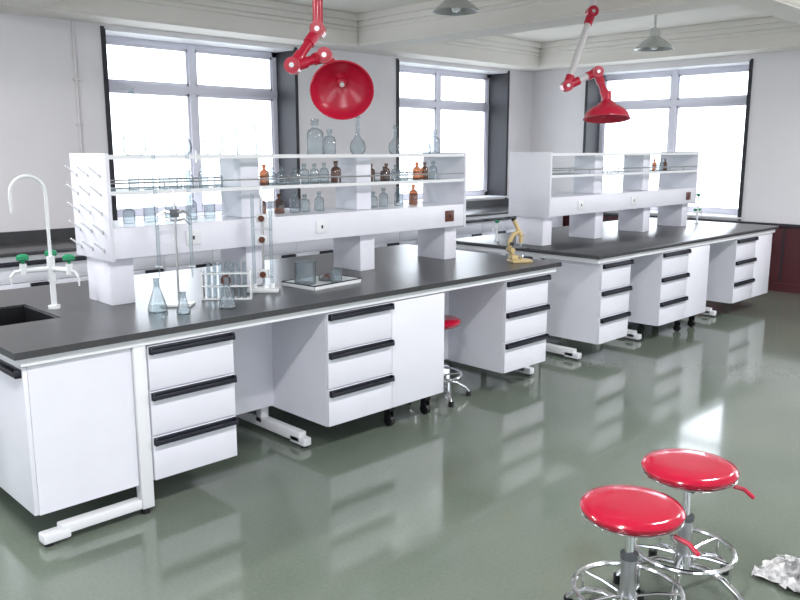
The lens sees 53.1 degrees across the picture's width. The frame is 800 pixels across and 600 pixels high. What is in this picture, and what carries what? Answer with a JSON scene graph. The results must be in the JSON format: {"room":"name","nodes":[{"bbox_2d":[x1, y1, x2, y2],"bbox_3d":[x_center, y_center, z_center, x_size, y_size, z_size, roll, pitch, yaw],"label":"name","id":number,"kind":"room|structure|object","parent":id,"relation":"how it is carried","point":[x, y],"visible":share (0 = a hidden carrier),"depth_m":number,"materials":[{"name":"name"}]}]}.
{"room":"science classroom","nodes":[
{"label":"science classroom","id":0,"kind":"room"},
{"bbox_2d":[0,13,532,231],"bbox_3d":[-2.824,-1.347,7.771,13.000,3.150,0.420,-10,15,-43],"label":"wall","id":1,"kind":"structure","parent":0,"point":[39,131],"depth_m":7.27,"materials":[{"name":"paint"}]},
{"bbox_2d":[71,20,83,152],"bbox_3d":[-2.917,-1.806,7.258,0.100,1.400,0.050,-10,15,-43],"label":"conduit","id":2,"kind":"object","parent":1,"relation":"attached to","point":[76,79],"visible":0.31,"depth_m":7.23,"materials":[{"name":"grey metal"}]},
{"bbox_2d":[106,35,279,216],"bbox_3d":[-2.186,-1.809,8.505,2.156,1.748,0.100,-10,15,-43],"label":"window","id":3,"kind":"structure","parent":1,"relation":"in","point":[191,90],"depth_m":8.50,"materials":[{"name":"plastic"}]},
{"bbox_2d":[100,26,300,220],"bbox_3d":[-2.078,-1.785,8.397,2.260,1.820,0.430,-10,15,-43],"label":"trim","id":4,"kind":"structure","parent":1,"relation":"attached to","point":[287,83],"depth_m":8.96,"materials":[{"name":"white paint"}]},
{"bbox_2d":[0,0,550,71],"bbox_3d":[-2.537,-2.679,7.223,13.200,0.330,0.600,-10,15,-43],"label":"ceiling beam","id":5,"kind":"structure","parent":1,"relation":"attached to","point":[268,21],"depth_m":8.07,"materials":[{"name":"paint"}]},
{"bbox_2d":[399,65,488,199],"bbox_3d":[0.522,-2.297,11.111,2.176,1.748,0.100,-10,15,-43],"label":"window","id":6,"kind":"structure","parent":1,"relation":"in","point":[436,104],"depth_m":11.12,"materials":[{"name":"plastic"}]},
{"bbox_2d":[396,58,509,202],"bbox_3d":[0.630,-2.273,11.003,2.280,1.820,0.430,-10,15,-43],"label":"trim","id":7,"kind":"structure","parent":1,"relation":"attached to","point":[499,82],"depth_m":11.65,"materials":[{"name":"grey paint"}]},
{"bbox_2d":[0,290,799,599],"bbox_3d":[0.961,0.961,4.270,13.840,0.100,11.240,-10,15,-43],"label":"floor","id":8,"kind":"structure","parent":0,"point":[477,498],"depth_m":3.97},
{"bbox_2d":[0,244,561,546],"bbox_3d":[-0.743,0.297,5.153,3.810,0.880,1.600,-10,15,-43],"label":"lab bench","id":9,"kind":"object","parent":8,"relation":"on","point":[98,399],"visible":0.94,"depth_m":4.22,"materials":[{"name":"metal"}]},
{"bbox_2d":[8,174,79,308],"bbox_3d":[-1.820,-0.287,4.026,0.272,0.684,0.368,-10,15,-43],"label":"faucet","id":10,"kind":"object","parent":9,"relation":"on","point":[50,254],"visible":1,"depth_m":4.03,"materials":[{"name":"white metal"}]},
{"bbox_2d":[148,278,167,312],"bbox_3d":[-1.221,-0.025,4.019,0.100,0.170,0.100,-10,15,-43],"label":"flask","id":11,"kind":"object","parent":9,"relation":"on","point":[154,311],"visible":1,"depth_m":4.03,"materials":[{"name":"clear glass"}]},
{"bbox_2d":[151,153,195,306],"bbox_3d":[-1.166,-0.365,4.124,0.206,0.800,0.110,0,11,-1],"label":"stand","id":12,"kind":"object","parent":9,"relation":"on","point":[173,212],"visible":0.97,"depth_m":4.14,"materials":[{"name":"white metal"}]},
{"bbox_2d":[176,291,190,314],"bbox_3d":[-1.076,0.015,3.971,0.070,0.110,0.070,-10,15,-43],"label":"flask","id":13,"kind":"object","parent":9,"relation":"on","point":[182,291],"visible":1,"depth_m":3.97,"materials":[{"name":"clear glass"}]},
{"bbox_2d":[200,262,252,299],"bbox_3d":[-0.944,-0.103,4.356,0.270,0.200,0.088,-1,11,-4],"label":"test tube rack","id":14,"kind":"object","parent":9,"relation":"on","point":[226,280],"visible":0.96,"depth_m":4.35,"materials":[{"name":"white plastic"}]},
{"bbox_2d":[219,277,235,308],"bbox_3d":[-0.891,-0.038,4.117,0.090,0.160,0.090,-10,15,-43],"label":"flask","id":15,"kind":"object","parent":9,"relation":"on","point":[227,307],"visible":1,"depth_m":4.12,"materials":[{"name":"clear glass"}]},
{"bbox_2d":[247,186,279,292],"bbox_3d":[-0.787,-0.345,4.562,0.180,0.600,0.120,-1,11,-4],"label":"stand","id":16,"kind":"object","parent":9,"relation":"on","point":[263,273],"visible":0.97,"depth_m":4.57,"materials":[{"name":"white metal"}]},
{"bbox_2d":[65,152,466,305],"bbox_3d":[-0.661,-0.543,5.117,2.810,0.785,0.435,-10,15,-43],"label":"shelf","id":17,"kind":"object","parent":9,"relation":"on","point":[110,247],"visible":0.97,"depth_m":4.75,"materials":[{"name":"white paint"}]},
{"bbox_2d":[121,89,146,154],"bbox_3d":[-1.411,-0.941,4.228,0.130,0.350,0.130,-10,15,-43],"label":"flask","id":18,"kind":"object","parent":17,"relation":"on","point":[133,89],"visible":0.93,"depth_m":4.22,"materials":[{"name":"clear glass"}]},
{"bbox_2d":[123,193,213,223],"bbox_3d":[-1.296,-0.524,4.520,0.564,0.149,0.063,-10,15,-43],"label":"bottles","id":19,"kind":"object","parent":17,"relation":"in","point":[189,193],"visible":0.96,"depth_m":4.47,"materials":[{"name":"clear glass"}]},
{"bbox_2d":[128,166,222,189],"bbox_3d":[-1.246,-0.689,4.468,0.567,0.126,0.109,-10,15,-43],"label":"bottles","id":20,"kind":"object","parent":17,"relation":"in","point":[132,166],"visible":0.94,"depth_m":4.48,"materials":[{"name":"clear glass"}]},
{"bbox_2d":[172,99,191,154],"bbox_3d":[-1.211,-0.962,4.423,0.110,0.320,0.110,-10,15,-43],"label":"flask","id":21,"kind":"object","parent":17,"relation":"on","point":[181,99],"visible":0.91,"depth_m":4.42,"materials":[{"name":"clear glass"}]},
{"bbox_2d":[203,121,223,154],"bbox_3d":[-1.068,-0.948,4.568,0.120,0.240,0.120,-10,15,-43],"label":"flask","id":22,"kind":"object","parent":17,"relation":"on","point":[214,121],"visible":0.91,"depth_m":4.57,"materials":[{"name":"clear glass"}]},
{"bbox_2d":[236,109,257,154],"bbox_3d":[-0.918,-1.002,4.779,0.124,0.268,0.122,-10,15,-43],"label":"bottle","id":23,"kind":"object","parent":17,"relation":"on","point":[242,109],"visible":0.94,"depth_m":4.76,"materials":[{"name":"clear glass"}]},
{"bbox_2d":[263,200,265,213],"bbox_3d":[-0.857,-0.577,4.948,0.017,0.080,0.063,-10,15,-43],"label":"bottles","id":24,"kind":"object","parent":17,"relation":"in","point":[264,203],"depth_m":4.93,"materials":[{"name":"orange glass"}]},
{"bbox_2d":[259,164,277,184],"label":"bottles","id":25,"kind":"object","parent":17,"relation":"in","point":[263,173],"depth_m":4.83,"materials":[{"name":"orange glass"}]},
{"bbox_2d":[274,194,284,213],"bbox_3d":[-0.776,-0.604,5.023,0.077,0.120,0.063,-10,15,-43],"label":"bottles","id":26,"kind":"object","parent":17,"relation":"in","point":[279,207],"depth_m":5.02,"materials":[{"name":"orange glass"}]},
{"bbox_2d":[290,191,322,212],"bbox_3d":[-0.622,-0.635,5.171,0.259,0.127,0.063,-10,15,-43],"label":"bottles","id":27,"kind":"object","parent":17,"relation":"in","point":[318,191],"depth_m":5.18,"materials":[{"name":"clear glass"}]},
{"bbox_2d":[306,119,323,153],"bbox_3d":[-0.546,-1.049,5.141,0.110,0.227,0.108,-10,15,-43],"label":"bottle","id":28,"kind":"object","parent":17,"relation":"on","point":[318,119],"visible":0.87,"depth_m":5.13,"materials":[{"name":"clear glass"}]},
{"bbox_2d":[321,161,340,182],"label":"bottles","id":29,"kind":"object","parent":17,"relation":"in","point":[335,171],"depth_m":5.24,"materials":[{"name":"orange glass"}]},
{"bbox_2d":[371,164,374,180],"label":"bottles","id":30,"kind":"object","parent":17,"relation":"in","point":[372,170],"depth_m":5.46,"materials":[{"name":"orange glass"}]},
{"bbox_2d":[380,163,393,180],"label":"bottles","id":31,"kind":"object","parent":17,"relation":"in","point":[386,171],"depth_m":5.47,"materials":[{"name":"orange glass"}]},
{"bbox_2d":[376,184,417,206],"bbox_3d":[-0.074,-0.744,5.696,0.544,0.148,0.063,-10,15,-43],"label":"bottles","id":32,"kind":"object","parent":17,"relation":"in","point":[413,194],"visible":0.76,"depth_m":5.84,"materials":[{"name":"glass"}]},
{"bbox_2d":[413,162,431,179],"label":"bottles","id":33,"kind":"object","parent":17,"relation":"in","point":[416,170],"depth_m":5.72,"materials":[{"name":"orange glass"}]},
{"bbox_2d":[281,273,361,290],"bbox_3d":[-0.473,-0.111,4.862,0.287,0.030,0.405,9,14,39],"label":"tray","id":34,"kind":"object","parent":9,"relation":"on","point":[345,280],"visible":0.84,"depth_m":4.83,"materials":[{"name":"white plastic"}]},
{"bbox_2d":[293,261,315,284],"bbox_3d":[-0.572,-0.164,4.824,0.140,0.135,0.140,-10,15,-43],"label":"glass beaker","id":35,"kind":"object","parent":34,"relation":"on","point":[299,282],"visible":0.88,"depth_m":4.81,"materials":[{"name":"clear glass"}]},
{"bbox_2d":[318,274,333,280],"bbox_3d":[-0.458,-0.143,4.971,0.100,0.039,0.100,-10,15,-43],"label":"petri dish","id":36,"kind":"object","parent":34,"relation":"on","point":[326,277],"visible":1,"depth_m":4.95,"materials":[{"name":"clear glass"}]},
{"bbox_2d":[506,216,532,262],"bbox_3d":[0.861,-0.440,5.792,0.177,0.334,0.110,-3,11,-17],"label":"microscope","id":37,"kind":"object","parent":9,"relation":"on","point":[512,257],"visible":1,"depth_m":5.77,"materials":[{"name":"beige metal"}]},
{"bbox_2d":[0,198,562,289],"bbox_3d":[-2.427,-0.199,7.530,12.900,0.980,0.725,-10,15,-43],"label":"bench","id":38,"kind":"object","parent":8,"relation":"on","point":[481,215],"visible":0.27,"depth_m":7.37,"materials":[{"name":"grey plastic"}]},
{"bbox_2d":[407,314,470,406],"bbox_3d":[0.223,0.397,5.483,0.473,0.562,0.492,-10,15,-43],"label":"stool","id":39,"kind":"object","parent":8,"relation":"on","point":[450,322],"visible":0.26,"depth_m":5.38,"materials":[{"name":"red plastic"}]},
{"bbox_2d":[456,218,778,360],"bbox_3d":[2.251,-0.242,8.035,3.570,0.880,1.600,-10,15,-43],"label":"lab bench","id":40,"kind":"object","parent":8,"relation":"on","point":[660,275],"visible":0.7,"depth_m":7.11,"materials":[{"name":"white paint"}]},
{"bbox_2d":[492,220,499,240],"bbox_3d":[0.852,-0.619,7.140,0.090,0.190,0.048,-10,15,-43],"label":"gas valve","id":41,"kind":"object","parent":40,"relation":"on","point":[496,221],"visible":1,"depth_m":7.14,"materials":[{"name":"white metal"}]},
{"bbox_2d":[508,152,698,245],"bbox_3d":[2.051,-1.032,7.728,2.669,0.785,0.435,-10,15,-43],"label":"shelf","id":42,"kind":"object","parent":40,"relation":"on","point":[531,199],"visible":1,"depth_m":7.37,"materials":[{"name":"white paint"}]},
{"bbox_2d":[652,159,666,170],"bbox_3d":[2.615,-1.391,8.226,0.494,0.124,0.043,-10,15,-43],"label":"bottles","id":43,"kind":"object","parent":42,"relation":"in","point":[654,164],"visible":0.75,"depth_m":8.31,"materials":[{"name":"orange glass"}]},
{"bbox_2d":[692,193,701,223],"bbox_3d":[3.296,-1.014,8.861,0.214,0.334,0.048,-10,15,-43],"label":"gas valve","id":44,"kind":"object","parent":40,"relation":"on","point":[697,210],"visible":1,"depth_m":8.85,"materials":[{"name":"white metal"}]},
{"bbox_2d":[563,484,700,599],"bbox_3d":[0.792,0.934,2.800,0.492,0.494,0.497,-10,15,-43],"label":"stool","id":45,"kind":"object","parent":8,"relation":"on","point":[631,512],"visible":1,"depth_m":2.76,"materials":[{"name":"red plastic"}]},
{"bbox_2d":[613,448,754,599],"bbox_3d":[1.114,0.871,3.063,0.492,0.520,0.471,-10,15,-43],"label":"stool","id":46,"kind":"object","parent":8,"relation":"on","point":[690,471],"visible":0.86,"depth_m":3.01,"materials":[{"name":"red plastic"}]},
{"bbox_2d":[752,554,799,592],"bbox_3d":[1.589,1.075,3.177,0.280,0.066,0.280,-8,13,-36],"label":"crumpled paper","id":47,"kind":"object","parent":8,"relation":"on","point":[784,570],"visible":1,"depth_m":3.18,"materials":[{"name":"paper"}]},
{"bbox_2d":[270,0,770,42],"bbox_3d":[0.961,-2.234,3.672,13.840,0.100,11.240,-10,15,-43],"label":"ceiling","id":48,"kind":"structure","parent":0,"point":[725,13],"depth_m":9.08,"materials":[{"name":"paint"}]},
{"bbox_2d":[284,0,373,119],"bbox_3d":[-0.418,-1.694,4.577,0.516,1.294,0.307,-2,11,-10],"label":"fume extraction arm","id":49,"kind":"object","parent":48,"relation":"hanging from","point":[339,89],"visible":1,"depth_m":4.65},
{"bbox_2d":[432,0,479,15],"bbox_3d":[0.461,-2.536,6.535,0.390,0.358,0.390,-10,15,-43],"label":"pendant lamp","id":50,"kind":"object","parent":48,"relation":"hanging from","point":[447,7],"visible":1,"depth_m":6.53,"materials":[{"name":"metal"}]},
{"bbox_2d":[357,0,763,48],"bbox_3d":[3.175,-2.371,5.564,0.600,0.325,10.195,-10,15,-43],"label":"beam","id":51,"kind":"structure","parent":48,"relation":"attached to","point":[412,24],"depth_m":7.63,"materials":[{"name":"paint"}]},
{"bbox_2d":[560,0,630,123],"bbox_3d":[1.615,-2.076,6.497,0.560,1.248,0.385,5,12,25],"label":"fume extraction arm","id":52,"kind":"object","parent":48,"relation":"hanging from","point":[607,110],"visible":1,"depth_m":6.53},
{"bbox_2d":[634,14,673,51],"bbox_3d":[2.526,-2.729,7.916,0.390,0.488,0.390,-10,15,-43],"label":"pendant lamp","id":53,"kind":"object","parent":48,"relation":"hanging from","point":[654,42],"visible":0.95,"depth_m":7.89,"materials":[{"name":"metal"}]},
{"bbox_2d":[733,0,799,23],"bbox_3d":[0.362,-2.096,4.027,12.795,0.300,0.500,-10,15,-43],"label":"beam","id":54,"kind":"structure","parent":48,"relation":"attached to","point":[789,10],"depth_m":6.72,"materials":[{"name":"paint"}]},
{"bbox_2d":[530,50,799,224],"bbox_3d":[5.755,-1.500,8.586,0.420,3.150,11.240,-10,15,-43],"label":"wall","id":55,"kind":"structure","parent":0,"point":[771,191],"depth_m":9.70,"materials":[{"name":"paint"}]},
{"bbox_2d":[583,59,753,220],"bbox_3d":[3.562,-2.117,10.713,0.430,1.940,2.340,-10,15,-43],"label":"trim","id":56,"kind":"structure","parent":55,"relation":"attached to","point":[592,91],"depth_m":10.56,"materials":[{"name":"white paint"}]},
{"bbox_2d":[539,16,799,69],"bbox_3d":[5.603,-2.807,7.904,0.600,0.330,10.200,-10,15,-43],"label":"ceiling beam","id":57,"kind":"structure","parent":55,"relation":"attached to","point":[771,33],"depth_m":9.73,"materials":[{"name":"paint"}]},
{"bbox_2d":[598,65,748,214],"bbox_3d":[3.672,-2.141,10.819,0.100,1.868,2.236,-10,15,-43],"label":"window","id":58,"kind":"structure","parent":55,"relation":"in","point":[674,103],"depth_m":10.71,"materials":[{"name":"plastic"}]},
{"bbox_2d":[563,213,799,293],"bbox_3d":[5.593,-0.319,8.624,0.060,0.815,10.350,-10,15,-43],"label":"trim","id":59,"kind":"structure","parent":55,"relation":"attached to","point":[784,271],"depth_m":9.62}
]}

